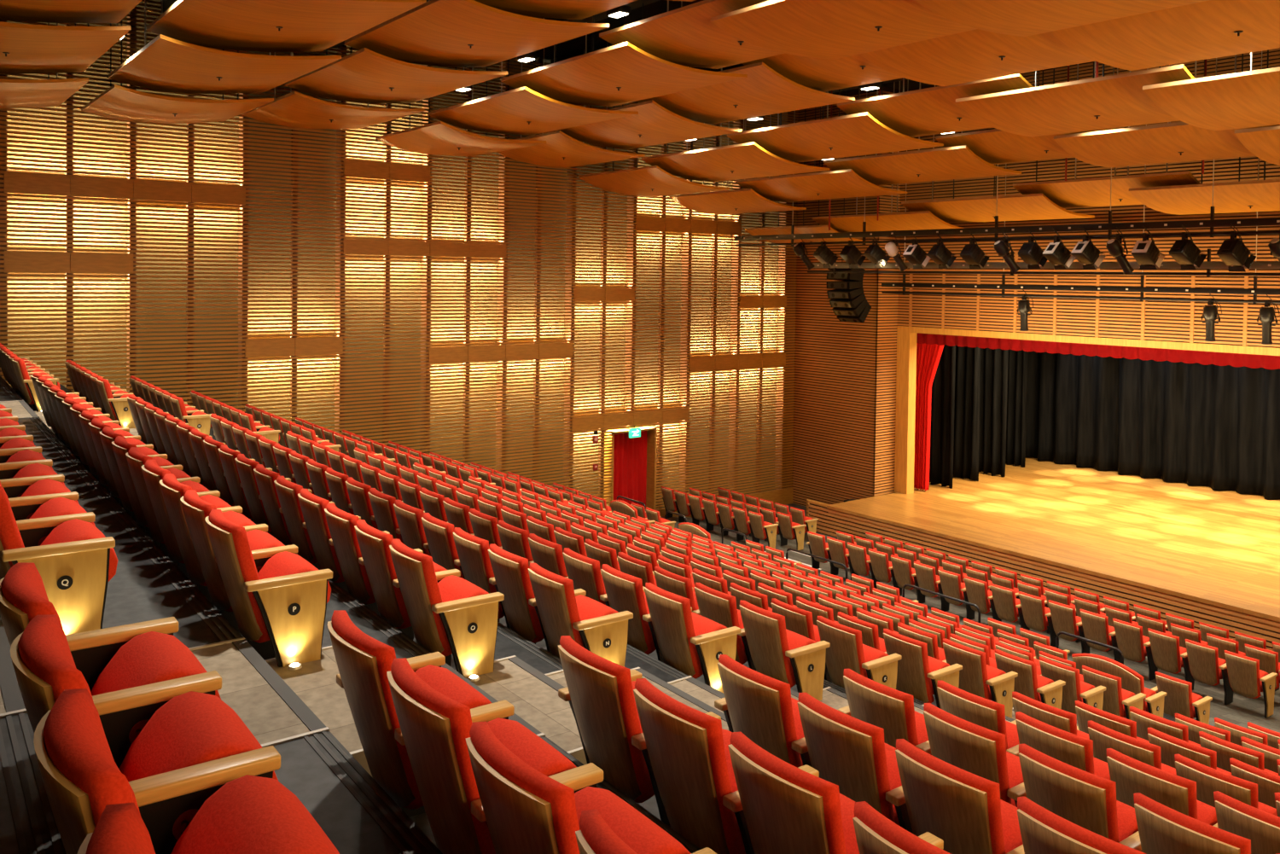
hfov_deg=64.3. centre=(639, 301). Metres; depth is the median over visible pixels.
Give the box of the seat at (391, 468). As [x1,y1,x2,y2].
[383,459,401,478]
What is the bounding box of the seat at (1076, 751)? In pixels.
[1015,711,1111,780]
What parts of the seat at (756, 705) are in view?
armrest, panel, armrest, arm panel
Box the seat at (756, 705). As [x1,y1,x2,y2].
[714,654,811,767]
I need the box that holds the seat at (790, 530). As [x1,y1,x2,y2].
[776,512,806,550]
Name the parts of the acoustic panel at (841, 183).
hanger rod, curved panel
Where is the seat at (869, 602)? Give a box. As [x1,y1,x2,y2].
[849,592,878,612]
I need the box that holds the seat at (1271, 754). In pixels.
[1240,736,1279,773]
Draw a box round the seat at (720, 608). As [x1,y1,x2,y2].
[693,582,756,670]
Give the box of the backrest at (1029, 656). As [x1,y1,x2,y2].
[995,641,1033,661]
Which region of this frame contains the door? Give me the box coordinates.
[603,425,656,510]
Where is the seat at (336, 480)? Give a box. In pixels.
[325,467,354,515]
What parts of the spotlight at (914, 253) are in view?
plate, barn door, barn door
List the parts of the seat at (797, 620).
arm panel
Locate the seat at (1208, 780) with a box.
[1174,753,1277,816]
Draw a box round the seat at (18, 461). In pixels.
[0,449,52,479]
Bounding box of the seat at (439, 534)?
[421,512,499,622]
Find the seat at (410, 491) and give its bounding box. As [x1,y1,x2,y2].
[398,478,424,512]
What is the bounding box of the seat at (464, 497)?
[455,488,480,511]
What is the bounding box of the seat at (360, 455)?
[353,447,370,465]
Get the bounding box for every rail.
[616,495,645,511]
[664,511,686,522]
[721,528,747,546]
[785,547,848,579]
[806,249,1279,277]
[901,583,981,623]
[1055,631,1123,664]
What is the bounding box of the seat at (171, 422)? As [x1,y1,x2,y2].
[164,415,225,487]
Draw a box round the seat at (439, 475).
[428,468,446,482]
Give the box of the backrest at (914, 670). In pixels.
[883,628,934,703]
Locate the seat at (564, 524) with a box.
[546,512,598,541]
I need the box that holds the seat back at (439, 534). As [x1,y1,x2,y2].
[422,512,463,578]
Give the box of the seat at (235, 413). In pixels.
[230,407,270,431]
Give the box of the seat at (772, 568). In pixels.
[763,562,788,576]
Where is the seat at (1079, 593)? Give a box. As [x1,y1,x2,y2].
[1074,588,1105,613]
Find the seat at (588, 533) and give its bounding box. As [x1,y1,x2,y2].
[570,522,627,552]
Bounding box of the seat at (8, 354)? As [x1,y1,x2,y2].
[5,352,49,409]
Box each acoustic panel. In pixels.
[0,0,141,23]
[0,21,130,73]
[0,22,88,108]
[81,19,273,123]
[107,0,341,93]
[146,0,426,52]
[242,52,424,129]
[284,36,507,103]
[344,0,609,67]
[375,59,546,156]
[428,22,638,134]
[474,0,637,19]
[496,47,645,168]
[500,0,747,106]
[557,16,741,149]
[578,67,729,197]
[599,0,784,69]
[636,0,855,123]
[641,67,829,181]
[669,114,806,215]
[671,0,695,1]
[710,0,976,59]
[727,81,943,162]
[735,85,907,202]
[741,53,902,92]
[744,90,879,245]
[812,81,964,232]
[823,81,1021,185]
[837,73,1034,137]
[860,29,1095,86]
[901,70,1094,223]
[915,0,1209,36]
[935,68,1127,164]
[955,61,1195,137]
[1012,64,1200,208]
[1050,0,1279,70]
[1053,54,1279,167]
[1128,49,1279,215]
[1142,52,1279,131]
[1234,125,1279,165]
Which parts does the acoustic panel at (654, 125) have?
hanger rod, curved panel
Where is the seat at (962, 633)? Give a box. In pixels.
[954,628,995,659]
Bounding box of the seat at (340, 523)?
[324,503,423,640]
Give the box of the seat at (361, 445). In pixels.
[356,441,395,462]
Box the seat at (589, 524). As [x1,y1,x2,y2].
[583,518,634,544]
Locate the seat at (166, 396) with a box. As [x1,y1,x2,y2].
[162,391,203,417]
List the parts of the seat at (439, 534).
armrest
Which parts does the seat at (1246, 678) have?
panel, armrest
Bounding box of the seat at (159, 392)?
[155,388,195,412]
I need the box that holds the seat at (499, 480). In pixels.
[489,473,521,490]
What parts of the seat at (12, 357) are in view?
arm panel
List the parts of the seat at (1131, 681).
armrest, panel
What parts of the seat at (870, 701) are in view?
armrest, armrest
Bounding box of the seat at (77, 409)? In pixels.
[69,403,140,503]
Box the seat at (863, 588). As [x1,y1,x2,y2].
[845,579,869,596]
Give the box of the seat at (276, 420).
[270,414,288,448]
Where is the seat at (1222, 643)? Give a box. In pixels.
[1206,633,1245,659]
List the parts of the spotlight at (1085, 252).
plate, barn door, barn door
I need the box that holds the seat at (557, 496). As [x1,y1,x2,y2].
[547,488,569,504]
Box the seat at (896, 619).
[870,605,904,632]
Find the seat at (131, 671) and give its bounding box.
[0,562,221,768]
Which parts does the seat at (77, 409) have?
arm panel, armrest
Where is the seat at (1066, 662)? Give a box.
[1038,651,1083,681]
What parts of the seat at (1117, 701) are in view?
panel, armrest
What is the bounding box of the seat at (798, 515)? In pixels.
[790,506,818,533]
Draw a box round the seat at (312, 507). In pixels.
[297,488,389,616]
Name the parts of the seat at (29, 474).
arm panel, armrest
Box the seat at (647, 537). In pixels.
[640,531,665,552]
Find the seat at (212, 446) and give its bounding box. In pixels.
[203,436,272,523]
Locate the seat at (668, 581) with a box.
[653,566,700,615]
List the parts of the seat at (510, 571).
arm panel, armrest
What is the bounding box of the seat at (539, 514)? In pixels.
[523,504,546,523]
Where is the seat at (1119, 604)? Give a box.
[1103,596,1135,622]
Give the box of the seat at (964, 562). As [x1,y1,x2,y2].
[948,554,971,574]
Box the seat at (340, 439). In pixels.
[333,432,349,456]
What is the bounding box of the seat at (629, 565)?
[616,552,692,588]
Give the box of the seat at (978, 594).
[963,576,1001,622]
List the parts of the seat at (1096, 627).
armrest, arm panel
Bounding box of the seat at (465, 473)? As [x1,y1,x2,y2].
[459,466,495,485]
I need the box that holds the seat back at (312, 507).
[299,488,344,583]
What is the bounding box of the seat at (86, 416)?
[78,410,153,516]
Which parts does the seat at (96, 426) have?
arm panel, armrest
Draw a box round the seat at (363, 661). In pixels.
[327,610,514,817]
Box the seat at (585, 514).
[576,507,618,530]
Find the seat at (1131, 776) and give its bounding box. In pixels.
[1106,748,1218,827]
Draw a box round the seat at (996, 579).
[990,573,1020,624]
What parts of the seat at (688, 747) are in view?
arm panel, armrest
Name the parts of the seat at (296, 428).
armrest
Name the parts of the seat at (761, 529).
panel, armrest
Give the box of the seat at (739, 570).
[720,559,750,579]
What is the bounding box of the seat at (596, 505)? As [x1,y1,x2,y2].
[587,499,612,515]
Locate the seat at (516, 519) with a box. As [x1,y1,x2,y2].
[500,506,529,537]
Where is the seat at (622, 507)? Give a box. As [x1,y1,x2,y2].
[610,500,655,528]
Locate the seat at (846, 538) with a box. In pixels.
[836,530,856,549]
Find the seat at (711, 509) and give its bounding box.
[702,498,728,535]
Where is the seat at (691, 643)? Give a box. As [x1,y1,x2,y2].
[644,582,741,692]
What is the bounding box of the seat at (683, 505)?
[674,489,699,525]
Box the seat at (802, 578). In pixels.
[790,571,816,587]
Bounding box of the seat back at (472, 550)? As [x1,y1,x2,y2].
[453,527,504,619]
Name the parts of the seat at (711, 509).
arm panel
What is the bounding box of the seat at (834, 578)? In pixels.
[820,570,843,586]
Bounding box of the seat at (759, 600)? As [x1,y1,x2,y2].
[729,582,772,611]
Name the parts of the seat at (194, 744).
armrest, arm panel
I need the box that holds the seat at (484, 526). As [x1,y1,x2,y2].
[468,508,502,548]
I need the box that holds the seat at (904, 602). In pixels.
[901,597,927,617]
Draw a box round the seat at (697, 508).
[687,494,713,531]
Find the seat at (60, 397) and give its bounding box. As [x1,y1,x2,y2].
[54,391,119,480]
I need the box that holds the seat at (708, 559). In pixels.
[692,549,723,578]
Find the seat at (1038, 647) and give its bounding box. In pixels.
[1033,641,1066,659]
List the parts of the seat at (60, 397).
arm panel, armrest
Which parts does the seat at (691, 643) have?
panel, armrest, row plate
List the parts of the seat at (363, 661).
armrest, panel, armrest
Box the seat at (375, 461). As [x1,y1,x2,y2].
[367,453,385,471]
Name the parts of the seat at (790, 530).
panel, armrest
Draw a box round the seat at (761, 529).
[748,511,778,548]
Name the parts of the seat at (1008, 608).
arm panel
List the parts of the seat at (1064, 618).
arm panel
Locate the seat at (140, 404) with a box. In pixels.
[134,398,189,460]
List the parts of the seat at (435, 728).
armrest, arm panel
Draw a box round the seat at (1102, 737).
[1088,720,1176,774]
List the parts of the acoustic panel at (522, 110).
hanger rod, curved panel, hanger rod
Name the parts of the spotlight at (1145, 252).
plate, barn door, barn door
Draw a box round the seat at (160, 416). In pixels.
[154,409,212,477]
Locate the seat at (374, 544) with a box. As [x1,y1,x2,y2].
[354,519,460,666]
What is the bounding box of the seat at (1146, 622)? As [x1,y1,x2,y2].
[1136,613,1172,637]
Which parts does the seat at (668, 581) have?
armrest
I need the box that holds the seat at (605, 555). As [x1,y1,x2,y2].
[584,539,654,575]
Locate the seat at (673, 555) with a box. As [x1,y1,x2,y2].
[660,546,692,577]
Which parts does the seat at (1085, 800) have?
armrest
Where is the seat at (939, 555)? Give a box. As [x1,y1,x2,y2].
[925,548,948,566]
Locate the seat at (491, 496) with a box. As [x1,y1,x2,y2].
[481,488,502,506]
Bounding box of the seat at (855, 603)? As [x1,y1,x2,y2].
[835,593,866,616]
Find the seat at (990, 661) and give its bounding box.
[949,634,997,669]
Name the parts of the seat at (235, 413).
armrest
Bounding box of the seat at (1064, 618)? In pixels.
[1048,599,1090,653]
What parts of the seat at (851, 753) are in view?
armrest, arm panel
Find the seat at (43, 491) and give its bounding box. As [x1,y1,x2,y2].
[8,478,79,520]
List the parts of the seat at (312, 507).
armrest, arm panel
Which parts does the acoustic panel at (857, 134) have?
curved panel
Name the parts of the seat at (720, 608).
armrest, arm panel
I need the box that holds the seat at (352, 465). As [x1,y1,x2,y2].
[343,454,364,483]
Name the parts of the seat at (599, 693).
panel, armrest, arm panel, armrest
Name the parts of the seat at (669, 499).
panel, arm panel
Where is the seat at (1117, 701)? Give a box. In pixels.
[1082,665,1146,720]
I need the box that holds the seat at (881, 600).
[863,592,890,610]
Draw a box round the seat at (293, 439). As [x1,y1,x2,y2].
[285,430,302,454]
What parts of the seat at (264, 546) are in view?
armrest, arm panel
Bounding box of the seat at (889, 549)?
[875,541,897,561]
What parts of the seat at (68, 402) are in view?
arm panel, armrest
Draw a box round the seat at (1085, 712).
[1075,700,1149,743]
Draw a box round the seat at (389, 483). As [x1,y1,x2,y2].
[378,470,402,501]
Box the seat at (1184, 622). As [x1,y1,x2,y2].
[1165,612,1201,639]
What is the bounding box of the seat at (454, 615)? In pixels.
[389,539,503,678]
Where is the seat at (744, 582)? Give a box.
[722,570,758,592]
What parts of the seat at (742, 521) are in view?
arm panel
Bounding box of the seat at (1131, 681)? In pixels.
[1072,653,1166,717]
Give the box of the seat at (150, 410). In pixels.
[144,403,200,459]
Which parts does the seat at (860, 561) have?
arm panel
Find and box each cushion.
[0,481,24,568]
[0,562,63,628]
[5,449,52,469]
[6,352,21,395]
[10,354,18,358]
[12,462,65,486]
[13,357,34,404]
[17,614,93,702]
[20,478,79,504]
[28,366,40,368]
[29,496,95,526]
[31,368,45,372]
[32,372,51,427]
[37,377,50,383]
[40,518,117,581]
[43,381,57,387]
[43,688,140,826]
[45,375,60,389]
[49,386,71,448]
[56,391,79,456]
[64,396,87,465]
[66,393,80,397]
[71,403,97,475]
[74,398,87,402]
[80,367,90,372]
[81,403,94,408]
[81,410,108,486]
[85,370,95,374]
[88,409,102,414]
[90,418,120,498]
[90,631,221,698]
[91,373,101,378]
[97,377,117,420]
[98,415,112,421]
[101,426,133,511]
[104,422,122,428]
[110,386,122,389]
[113,389,127,394]
[114,429,133,436]
[114,436,148,527]
[118,691,278,781]
[126,437,145,445]
[128,394,141,401]
[128,447,164,544]
[136,398,158,453]
[139,446,158,455]
[144,459,184,564]
[145,403,168,459]
[149,384,159,389]
[151,456,173,466]
[156,388,166,393]
[156,409,170,418]
[162,473,206,586]
[163,391,174,397]
[166,415,191,477]
[166,467,190,478]
[171,395,187,423]
[171,774,339,853]
[178,421,204,485]
[181,480,209,492]
[183,489,232,612]
[186,407,198,411]
[191,411,211,427]
[191,428,215,484]
[199,494,231,508]
[204,436,234,506]
[208,509,270,643]
[220,444,252,518]
[221,403,232,421]
[222,511,255,526]
[231,407,243,427]
[236,453,271,532]
[240,411,256,431]
[246,529,285,550]
[254,422,264,426]
[255,464,292,545]
[258,426,280,441]
[258,551,331,603]
[276,475,317,564]
[281,418,292,432]
[291,422,303,436]
[302,426,317,442]
[320,441,340,452]
[331,610,423,809]
[345,436,358,448]
[357,441,372,453]
[390,539,452,657]
[390,658,495,853]
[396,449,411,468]
[415,664,491,709]
[432,561,446,572]
[437,575,499,610]
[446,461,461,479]
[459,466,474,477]
[469,721,579,853]
[487,717,576,776]
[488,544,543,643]
[490,473,506,488]
[504,477,521,495]
[527,516,556,543]
[529,533,567,576]
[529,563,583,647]
[541,502,561,517]
[546,512,571,532]
[554,527,587,557]
[557,500,576,515]
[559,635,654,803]
[561,510,584,526]
[563,547,605,605]
[570,522,598,543]
[574,786,691,853]
[575,594,618,621]
[576,507,596,522]
[583,518,607,535]
[585,539,619,570]
[587,499,603,511]
[596,515,617,530]
[598,532,626,553]
[601,564,655,654]
[603,510,612,515]
[607,527,633,545]
[610,500,638,518]
[617,552,655,585]
[618,523,640,538]
[627,543,657,571]
[631,680,642,733]
[634,536,660,560]
[634,678,745,853]
[638,516,649,521]
[643,592,649,614]
[645,507,661,523]
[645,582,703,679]
[660,517,670,523]
[661,486,677,511]
[674,489,691,516]
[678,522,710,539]
[688,494,704,520]
[691,576,694,592]
[691,611,727,636]
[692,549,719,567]
[692,591,698,610]
[702,498,719,524]
[716,501,734,529]
[721,728,743,841]
[732,506,750,534]
[737,609,745,653]
[739,600,796,687]
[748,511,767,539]
[761,507,779,534]
[763,521,773,533]
[765,546,784,558]
[771,598,815,641]
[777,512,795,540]
[785,628,815,675]
[790,506,808,533]
[791,698,804,766]
[792,522,800,532]
[807,530,828,563]
[813,624,820,642]
[816,616,866,677]
[826,536,849,569]
[836,530,854,544]
[837,611,880,651]
[839,793,859,853]
[855,535,873,549]
[856,607,893,631]
[862,644,888,678]
[871,605,904,623]
[875,541,895,555]
[876,581,901,604]
[878,637,886,652]
[884,743,901,826]
[888,561,892,577]
[894,602,923,616]
[896,547,916,561]
[905,542,924,554]
[911,567,915,585]
[914,710,928,744]
[925,548,945,560]
[927,656,949,694]
[936,575,939,593]
[937,646,945,661]
[938,568,963,605]
[948,554,968,566]
[960,581,965,600]
[963,576,989,613]
[963,617,993,634]
[986,664,1006,700]
[987,590,992,608]
[989,657,997,669]
[990,573,1013,589]
[990,583,1018,622]
[990,649,995,659]
[994,636,998,645]
[997,629,1029,646]
[1000,799,1023,853]
[1005,721,1019,749]
[1006,751,1023,807]
[1013,587,1018,598]
[1015,598,1020,616]
[1017,581,1041,597]
[1019,628,1049,645]
[1034,658,1040,666]
[1036,665,1041,674]
[1036,674,1053,702]
[1038,651,1076,668]
[1039,656,1082,702]
[1044,588,1070,605]
[1044,606,1050,626]
[1073,596,1100,614]
[1074,588,1099,603]
[1076,616,1082,635]
[1076,729,1089,738]
[1079,674,1083,681]
[1080,680,1095,703]
[1082,665,1123,717]
[1093,756,1111,780]
[1103,596,1128,611]
[1104,605,1132,623]
[1108,625,1114,645]
[1116,800,1138,842]
[1122,688,1135,717]
[1133,604,1160,622]
[1136,613,1165,633]
[1136,736,1149,743]
[1142,635,1149,656]
[1144,687,1156,712]
[1155,671,1193,719]
[1161,762,1176,774]
[1165,612,1193,629]
[1170,622,1201,643]
[1179,646,1186,667]
[1188,740,1200,746]
[1192,692,1203,717]
[1196,799,1217,826]
[1206,633,1239,654]
[1213,791,1279,827]
[1216,767,1231,774]
[1218,657,1226,679]
[1224,650,1261,698]
[1229,757,1279,783]
[1234,631,1266,649]
[1240,736,1279,755]
[1247,721,1279,737]
[1258,802,1277,816]
[1259,669,1268,692]
[1264,768,1278,775]
[1278,662,1279,683]
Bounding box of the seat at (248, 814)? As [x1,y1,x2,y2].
[33,688,339,853]
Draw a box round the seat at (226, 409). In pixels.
[221,403,260,423]
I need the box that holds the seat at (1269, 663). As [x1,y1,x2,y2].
[1244,643,1279,689]
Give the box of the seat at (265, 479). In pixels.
[253,464,334,570]
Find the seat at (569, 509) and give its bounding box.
[556,500,597,523]
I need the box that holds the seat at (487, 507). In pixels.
[477,496,503,522]
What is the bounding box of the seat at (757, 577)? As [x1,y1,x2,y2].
[750,570,784,591]
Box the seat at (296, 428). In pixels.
[290,422,329,444]
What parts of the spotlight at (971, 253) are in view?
plate, barn door, barn door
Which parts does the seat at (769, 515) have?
arm panel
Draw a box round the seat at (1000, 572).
[994,567,1021,588]
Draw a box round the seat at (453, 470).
[445,461,481,479]
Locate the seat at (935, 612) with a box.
[930,607,961,629]
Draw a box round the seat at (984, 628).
[963,617,998,645]
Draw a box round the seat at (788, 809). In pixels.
[728,732,943,853]
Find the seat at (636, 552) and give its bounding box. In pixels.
[626,543,691,575]
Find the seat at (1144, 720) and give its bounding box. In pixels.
[1129,706,1200,746]
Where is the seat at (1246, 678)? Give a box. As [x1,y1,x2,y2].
[1224,650,1277,718]
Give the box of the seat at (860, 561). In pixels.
[847,542,879,588]
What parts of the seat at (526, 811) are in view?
armrest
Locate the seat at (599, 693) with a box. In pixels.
[558,635,721,827]
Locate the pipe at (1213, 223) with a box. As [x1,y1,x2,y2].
[734,217,1279,240]
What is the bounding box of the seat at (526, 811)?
[465,721,716,853]
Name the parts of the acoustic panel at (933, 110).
hanger rod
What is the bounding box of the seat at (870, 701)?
[837,669,931,755]
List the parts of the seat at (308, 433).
armrest, panel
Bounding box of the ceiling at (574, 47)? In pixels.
[162,0,932,94]
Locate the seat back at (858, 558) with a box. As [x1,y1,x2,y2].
[847,542,869,575]
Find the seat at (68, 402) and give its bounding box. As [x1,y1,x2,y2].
[62,396,129,491]
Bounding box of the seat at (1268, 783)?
[1229,757,1279,808]
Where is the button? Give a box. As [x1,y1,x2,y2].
[593,463,598,471]
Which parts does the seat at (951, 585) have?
arm panel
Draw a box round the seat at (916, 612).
[894,602,923,622]
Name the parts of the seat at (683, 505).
arm panel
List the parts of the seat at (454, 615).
armrest, panel, row plate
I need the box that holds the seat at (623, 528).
[617,523,666,547]
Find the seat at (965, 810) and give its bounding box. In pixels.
[895,738,1024,853]
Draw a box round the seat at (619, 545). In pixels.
[597,532,658,564]
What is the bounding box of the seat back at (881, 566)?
[868,548,891,582]
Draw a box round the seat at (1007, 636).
[997,629,1035,658]
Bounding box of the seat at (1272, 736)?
[1247,721,1279,749]
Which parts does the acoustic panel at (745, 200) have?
hanger rod, curved panel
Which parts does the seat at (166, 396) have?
armrest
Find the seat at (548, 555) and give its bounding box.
[527,533,601,578]
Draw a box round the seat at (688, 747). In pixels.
[633,678,819,853]
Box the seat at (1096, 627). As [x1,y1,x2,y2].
[1080,609,1120,663]
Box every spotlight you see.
[455,67,472,91]
[516,52,536,62]
[606,5,630,17]
[745,116,764,120]
[792,238,814,269]
[813,236,838,267]
[821,91,833,160]
[839,235,866,267]
[859,81,881,90]
[863,234,890,267]
[884,233,907,271]
[902,233,930,268]
[927,232,956,268]
[960,231,989,269]
[993,230,1020,273]
[1016,288,1033,331]
[1017,229,1047,269]
[1042,228,1075,269]
[1070,227,1105,269]
[1105,226,1134,274]
[1131,226,1164,270]
[1168,224,1206,270]
[1200,291,1221,341]
[1216,223,1256,271]
[1256,292,1279,344]
[1268,221,1279,262]
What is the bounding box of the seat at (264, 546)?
[180,489,297,660]
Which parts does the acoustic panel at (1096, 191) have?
hanger rod, curved panel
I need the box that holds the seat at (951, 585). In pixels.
[938,568,975,620]
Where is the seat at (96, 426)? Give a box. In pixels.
[88,418,167,530]
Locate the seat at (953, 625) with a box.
[926,613,957,634]
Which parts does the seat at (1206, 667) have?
armrest, arm panel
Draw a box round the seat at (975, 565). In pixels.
[971,560,994,581]
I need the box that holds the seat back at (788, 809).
[729,732,846,853]
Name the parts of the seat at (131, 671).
panel, armrest, armrest, arm panel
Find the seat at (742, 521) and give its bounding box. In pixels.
[732,506,759,543]
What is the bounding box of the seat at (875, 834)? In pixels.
[852,801,950,853]
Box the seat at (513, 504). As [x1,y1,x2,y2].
[501,495,523,513]
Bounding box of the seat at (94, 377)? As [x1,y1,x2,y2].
[90,373,133,413]
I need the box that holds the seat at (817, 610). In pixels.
[795,596,838,626]
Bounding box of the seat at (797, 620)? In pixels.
[770,598,832,683]
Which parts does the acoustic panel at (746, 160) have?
hanger rod, curved panel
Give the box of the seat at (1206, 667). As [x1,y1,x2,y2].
[1185,639,1233,705]
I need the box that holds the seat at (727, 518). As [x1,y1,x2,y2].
[716,501,744,541]
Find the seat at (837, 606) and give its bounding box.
[818,593,857,622]
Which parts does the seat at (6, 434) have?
armrest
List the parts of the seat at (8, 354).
armrest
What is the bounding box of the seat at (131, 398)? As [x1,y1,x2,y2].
[127,394,178,453]
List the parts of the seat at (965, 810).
armrest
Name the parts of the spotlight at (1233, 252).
plate, barn door, barn door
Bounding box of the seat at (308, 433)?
[301,426,341,452]
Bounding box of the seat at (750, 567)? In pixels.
[743,561,770,578]
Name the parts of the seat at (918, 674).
panel, armrest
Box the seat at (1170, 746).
[1147,727,1231,774]
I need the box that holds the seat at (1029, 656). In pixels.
[994,641,1041,675]
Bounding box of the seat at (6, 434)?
[0,427,34,448]
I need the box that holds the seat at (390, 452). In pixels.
[384,445,399,464]
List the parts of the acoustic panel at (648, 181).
curved panel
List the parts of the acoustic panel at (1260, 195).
hanger rod, curved panel, hanger rod, hanger rod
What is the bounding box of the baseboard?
[657,488,793,517]
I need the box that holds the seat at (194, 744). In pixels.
[10,614,280,853]
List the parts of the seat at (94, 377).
armrest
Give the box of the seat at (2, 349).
[0,347,40,401]
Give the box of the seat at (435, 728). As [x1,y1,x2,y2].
[386,658,603,853]
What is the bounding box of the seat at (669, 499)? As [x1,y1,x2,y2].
[660,486,685,522]
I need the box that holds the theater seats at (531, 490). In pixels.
[0,343,1279,853]
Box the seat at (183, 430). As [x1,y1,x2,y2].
[176,421,239,498]
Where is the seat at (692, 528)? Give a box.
[677,522,728,547]
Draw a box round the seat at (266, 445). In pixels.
[258,436,280,476]
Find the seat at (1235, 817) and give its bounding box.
[1213,791,1279,853]
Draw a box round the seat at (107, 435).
[99,426,182,546]
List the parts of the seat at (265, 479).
arm panel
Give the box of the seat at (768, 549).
[765,546,802,569]
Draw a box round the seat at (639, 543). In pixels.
[633,536,690,565]
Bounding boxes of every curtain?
[613,430,647,506]
[913,343,944,491]
[916,332,1279,369]
[929,344,955,488]
[952,345,980,481]
[978,348,1008,477]
[1005,349,1028,467]
[1025,351,1279,499]
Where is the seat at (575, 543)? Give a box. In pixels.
[553,527,617,560]
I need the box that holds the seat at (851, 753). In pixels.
[797,692,913,833]
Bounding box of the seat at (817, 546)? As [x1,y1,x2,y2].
[806,530,838,575]
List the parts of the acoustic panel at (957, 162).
curved panel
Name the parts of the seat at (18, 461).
arm panel, armrest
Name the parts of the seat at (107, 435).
arm panel, armrest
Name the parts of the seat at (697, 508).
arm panel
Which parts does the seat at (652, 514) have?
armrest, panel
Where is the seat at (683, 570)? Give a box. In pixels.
[657,555,694,592]
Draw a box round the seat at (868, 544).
[855,535,877,555]
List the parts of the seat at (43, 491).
arm panel, armrest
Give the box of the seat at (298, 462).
[288,450,314,494]
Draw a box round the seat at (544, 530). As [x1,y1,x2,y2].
[526,516,585,547]
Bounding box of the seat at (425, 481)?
[417,472,437,493]
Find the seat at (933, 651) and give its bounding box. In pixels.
[897,622,946,663]
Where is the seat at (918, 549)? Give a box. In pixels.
[905,542,926,560]
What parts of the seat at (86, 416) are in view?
arm panel, armrest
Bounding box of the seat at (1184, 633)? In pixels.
[1170,622,1208,648]
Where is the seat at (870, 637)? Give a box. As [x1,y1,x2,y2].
[837,611,896,689]
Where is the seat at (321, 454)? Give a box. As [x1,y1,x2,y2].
[312,442,331,467]
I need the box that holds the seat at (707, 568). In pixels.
[690,558,723,579]
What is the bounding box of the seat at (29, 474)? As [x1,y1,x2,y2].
[0,462,65,498]
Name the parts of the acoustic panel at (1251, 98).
hanger rod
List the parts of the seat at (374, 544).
arm panel, armrest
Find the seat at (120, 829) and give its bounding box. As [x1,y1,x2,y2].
[76,802,155,853]
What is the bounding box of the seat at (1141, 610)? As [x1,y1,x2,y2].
[1133,604,1168,631]
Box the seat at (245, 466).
[234,453,311,532]
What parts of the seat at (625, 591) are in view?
arm panel, armrest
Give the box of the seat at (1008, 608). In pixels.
[990,583,1029,630]
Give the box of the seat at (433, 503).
[419,487,448,522]
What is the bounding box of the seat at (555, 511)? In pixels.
[540,502,584,525]
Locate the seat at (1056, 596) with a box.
[1044,588,1080,642]
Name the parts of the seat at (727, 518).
arm panel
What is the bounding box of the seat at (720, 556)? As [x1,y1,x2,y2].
[716,552,741,567]
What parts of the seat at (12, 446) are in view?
arm panel, armrest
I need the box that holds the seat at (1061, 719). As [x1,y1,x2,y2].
[1010,691,1089,738]
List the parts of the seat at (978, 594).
arm panel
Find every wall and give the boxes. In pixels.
[0,0,799,510]
[791,47,1279,508]
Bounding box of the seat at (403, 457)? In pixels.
[395,449,432,469]
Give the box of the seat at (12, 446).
[0,437,42,463]
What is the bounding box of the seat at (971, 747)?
[923,703,1026,807]
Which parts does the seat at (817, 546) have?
panel, arm panel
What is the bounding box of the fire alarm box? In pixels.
[592,436,598,443]
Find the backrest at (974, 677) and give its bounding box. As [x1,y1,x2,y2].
[942,638,990,700]
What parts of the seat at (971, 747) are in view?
armrest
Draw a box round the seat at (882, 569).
[868,548,901,595]
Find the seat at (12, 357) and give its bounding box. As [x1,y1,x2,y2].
[8,354,53,411]
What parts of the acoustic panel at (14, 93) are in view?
curved panel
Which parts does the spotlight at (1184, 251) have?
plate, barn door, barn door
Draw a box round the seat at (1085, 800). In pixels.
[1018,743,1142,852]
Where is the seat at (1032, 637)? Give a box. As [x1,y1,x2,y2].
[1019,628,1070,659]
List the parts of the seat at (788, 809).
armrest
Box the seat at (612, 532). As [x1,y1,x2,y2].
[607,527,661,554]
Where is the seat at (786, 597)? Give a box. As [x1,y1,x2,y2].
[757,582,797,608]
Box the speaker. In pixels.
[826,260,871,323]
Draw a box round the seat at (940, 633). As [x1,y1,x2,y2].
[908,619,945,648]
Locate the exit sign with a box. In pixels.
[628,425,640,437]
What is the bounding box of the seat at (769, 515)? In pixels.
[760,507,787,546]
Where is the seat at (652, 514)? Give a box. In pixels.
[645,507,675,530]
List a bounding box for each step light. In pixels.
[287,663,302,669]
[467,674,479,681]
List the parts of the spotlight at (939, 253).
plate, barn door, barn door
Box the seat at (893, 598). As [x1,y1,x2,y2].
[872,587,897,606]
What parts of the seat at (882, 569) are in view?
arm panel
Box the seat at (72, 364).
[69,362,108,397]
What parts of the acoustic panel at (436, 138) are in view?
hanger rod, curved panel, hanger rod, hanger rod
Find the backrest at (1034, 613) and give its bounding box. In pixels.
[1018,591,1047,631]
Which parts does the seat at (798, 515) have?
panel, armrest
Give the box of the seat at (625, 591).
[600,564,692,663]
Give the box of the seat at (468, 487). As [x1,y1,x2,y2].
[462,481,482,496]
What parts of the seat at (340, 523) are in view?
armrest, arm panel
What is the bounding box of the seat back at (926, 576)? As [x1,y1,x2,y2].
[913,561,937,597]
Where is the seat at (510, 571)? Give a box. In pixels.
[488,544,586,653]
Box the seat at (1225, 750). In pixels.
[1198,731,1278,775]
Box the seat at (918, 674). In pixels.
[883,628,962,709]
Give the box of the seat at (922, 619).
[917,615,950,640]
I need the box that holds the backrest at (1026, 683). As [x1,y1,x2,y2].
[994,649,1039,701]

